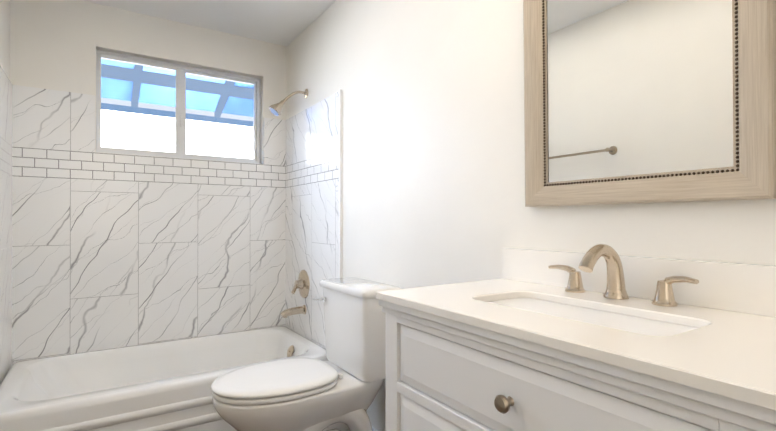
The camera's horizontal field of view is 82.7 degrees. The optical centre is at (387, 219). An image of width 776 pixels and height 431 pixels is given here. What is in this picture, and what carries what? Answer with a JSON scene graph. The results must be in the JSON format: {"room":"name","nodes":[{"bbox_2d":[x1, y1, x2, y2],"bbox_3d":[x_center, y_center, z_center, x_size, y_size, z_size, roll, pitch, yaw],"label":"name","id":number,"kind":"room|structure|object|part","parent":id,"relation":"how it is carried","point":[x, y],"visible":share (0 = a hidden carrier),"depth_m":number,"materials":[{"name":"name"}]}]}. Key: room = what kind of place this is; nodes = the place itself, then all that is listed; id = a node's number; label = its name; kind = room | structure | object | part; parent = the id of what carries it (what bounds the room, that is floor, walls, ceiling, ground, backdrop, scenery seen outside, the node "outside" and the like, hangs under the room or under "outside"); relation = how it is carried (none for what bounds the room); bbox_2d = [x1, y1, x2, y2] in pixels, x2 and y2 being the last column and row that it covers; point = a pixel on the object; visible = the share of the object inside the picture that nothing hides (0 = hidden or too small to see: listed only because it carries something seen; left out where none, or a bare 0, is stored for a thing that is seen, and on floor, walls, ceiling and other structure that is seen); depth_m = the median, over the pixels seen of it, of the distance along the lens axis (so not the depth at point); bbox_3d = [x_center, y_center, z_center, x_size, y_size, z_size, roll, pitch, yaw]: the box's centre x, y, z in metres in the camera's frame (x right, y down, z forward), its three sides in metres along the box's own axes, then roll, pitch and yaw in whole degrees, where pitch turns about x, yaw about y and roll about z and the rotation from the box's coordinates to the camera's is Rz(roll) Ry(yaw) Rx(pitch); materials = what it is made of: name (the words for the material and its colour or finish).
{"room":"bathroom","nodes":[
{"label":"bathroom","id":0,"kind":"room"},
{"bbox_2d":[0,0,9,79],"bbox_3d":[-0.961,-0.078,0.653,0.100,2.347,4.180,0,0,-33],"label":"wall","id":1,"kind":"structure","parent":0,"point":[5,35],"depth_m":2.21,"materials":[{"name":"paint"}]},
{"bbox_2d":[0,66,12,383],"bbox_3d":[-1.757,0.194,1.968,0.012,1.813,0.844,0,0,-33],"label":"wall tile","id":2,"kind":"structure","parent":1,"relation":"attached to","point":[6,107],"depth_m":2.17,"materials":[{"name":"tile"}]},
{"bbox_2d":[10,0,286,163],"bbox_3d":[-1.397,-0.070,2.795,1.520,2.347,0.120,0,0,-33],"label":"wall","id":3,"kind":"structure","parent":0,"point":[55,44],"depth_m":2.58,"materials":[{"name":"paint"}]},
{"bbox_2d":[12,85,285,363],"bbox_3d":[-1.361,0.197,2.739,1.520,1.813,0.012,0,0,-33],"label":"wall tile","id":4,"kind":"structure","parent":3,"relation":"attached to","point":[110,250],"depth_m":2.61,"materials":[{"name":"tile"}]},
{"bbox_2d":[101,58,253,126],"bbox_3d":[-1.448,-1.043,3.315,4.400,0.424,0.800,0,0,-33],"label":"patio cover","id":5,"kind":"object","parent":3,"relation":"attached to","point":[156,88],"depth_m":3.39,"materials":[{"name":"blue paint"}]},
{"bbox_2d":[96,50,260,163],"bbox_3d":[-1.316,-0.691,2.866,0.972,0.611,0.053,0,0,-33],"label":"window","id":6,"kind":"structure","parent":3,"relation":"in","point":[182,71],"depth_m":2.83,"materials":[{"name":"silver metal"}]},
{"bbox_2d":[83,0,335,45],"bbox_3d":[-0.284,-1.280,1.102,1.720,0.060,4.180,0,0,-33],"label":"ceiling","id":7,"kind":"structure","parent":0,"point":[284,22],"depth_m":2.66,"materials":[{"name":"paint"}]},
{"bbox_2d":[287,0,775,430],"bbox_3d":[0.394,-0.075,1.542,0.100,2.347,4.180,0,0,-33],"label":"wall","id":8,"kind":"structure","parent":0,"point":[433,169],"depth_m":1.71,"materials":[{"name":"paint"}]},
{"bbox_2d":[269,89,307,115],"bbox_3d":[-0.631,-0.747,2.792,0.243,0.202,0.080,0,0,-33],"label":"shower head","id":9,"kind":"object","parent":8,"relation":"attached to","point":[276,109],"visible":1,"depth_m":2.75},
{"bbox_2d":[285,92,338,348],"bbox_3d":[-0.495,0.197,2.794,0.012,1.813,0.844,0,0,-33],"label":"wall tile","id":10,"kind":"structure","parent":8,"relation":"attached to","point":[312,201],"depth_m":2.75,"materials":[{"name":"tile"}]},
{"bbox_2d":[280,305,305,317],"bbox_3d":[-0.606,0.586,2.803,0.160,0.067,0.062,0,0,-33],"label":"tub spout","id":11,"kind":"object","parent":10,"relation":"attached to","point":[293,311],"visible":1,"depth_m":2.79,"materials":[{"name":"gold metal"}]},
{"bbox_2d":[291,270,309,297],"bbox_3d":[-0.587,0.418,2.828,0.102,0.184,0.184,0,0,-33],"label":"tub valve","id":12,"kind":"object","parent":10,"relation":"attached to","point":[302,283],"visible":1,"depth_m":2.81,"materials":[{"name":"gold metal"}]},
{"bbox_2d":[339,90,341,277],"bbox_3d":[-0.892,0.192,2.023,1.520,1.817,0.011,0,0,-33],"label":"tile trim","id":13,"kind":"structure","parent":8,"relation":"attached to","point":[340,183],"depth_m":2.43,"materials":[{"name":"white paint"}]},
{"bbox_2d":[523,0,775,206],"bbox_3d":[0.590,-0.506,1.108,0.034,0.933,0.595,-1,0,-33],"label":"mirror","id":14,"kind":"object","parent":8,"relation":"attached to","point":[640,101],"visible":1,"depth_m":1.06,"materials":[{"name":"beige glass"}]},
{"label":"glass","id":15,"kind":"part","parent":14,"relation":"part of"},
{"bbox_3d":[-0.284,1.127,1.093,1.720,0.060,4.180,0,0,-33],"label":"floor","id":16,"kind":"structure","parent":0,"visible":0},
{"bbox_2d":[0,326,328,430],"bbox_3d":[-1.127,0.924,2.380,1.490,0.355,0.834,0,0,-33],"label":"bathtub","id":17,"kind":"object","parent":16,"relation":"on","point":[162,386],"visible":0.73,"depth_m":2.20,"materials":[{"name":"white ceramic"}]},
{"bbox_2d":[211,277,400,430],"bbox_3d":[-0.361,0.697,1.902,0.761,0.805,0.467,0,0,-33],"label":"toilet","id":18,"kind":"object","parent":16,"relation":"on","point":[339,390],"visible":0.98,"depth_m":1.83,"materials":[{"name":"white ceramic"}]},
{"bbox_3d":[-0.458,0.661,1.829,0.518,0.050,0.388,0,0,-33],"label":"seat","id":19,"kind":"part","parent":18,"relation":"part of","materials":[{"name":"white plastic"}]},
{"bbox_3d":[-0.334,0.387,2.146,0.031,0.030,0.090,0,0,-33],"label":"lever","id":20,"kind":"part","parent":18,"relation":"part of","materials":[{"name":"silver metal"}]},
{"bbox_3d":[-0.138,0.489,2.040,0.208,0.387,0.452,0,0,-33],"label":"tank","id":21,"kind":"part","parent":18,"relation":"part of","materials":[{"name":"white ceramic"}]},
{"bbox_2d":[376,248,775,430],"bbox_3d":[0.405,0.594,0.960,0.512,1.004,0.843,0,0,-33],"label":"bathroom vanity","id":22,"kind":"object","parent":16,"relation":"on","point":[527,342],"visible":1,"depth_m":0.86,"materials":[{"name":"white paint"}]},
{"bbox_2d":[548,244,698,306],"bbox_3d":[0.514,0.126,1.053,0.168,0.133,0.358,0,0,-33],"label":"faucet","id":23,"kind":"object","parent":22,"relation":"on","point":[616,289],"visible":1,"depth_m":1.05,"materials":[{"name":"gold metal"}]},
{"label":"outside","id":24,"kind":"structure","parent":0,"visible":0},
{"bbox_2d":[101,109,252,158],"bbox_3d":[-3.988,-2.377,8.106,19.000,9.000,0.050,0,0,-33],"label":"sky","id":25,"kind":"structure","parent":24,"point":[153,128],"depth_m":8.06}
]}

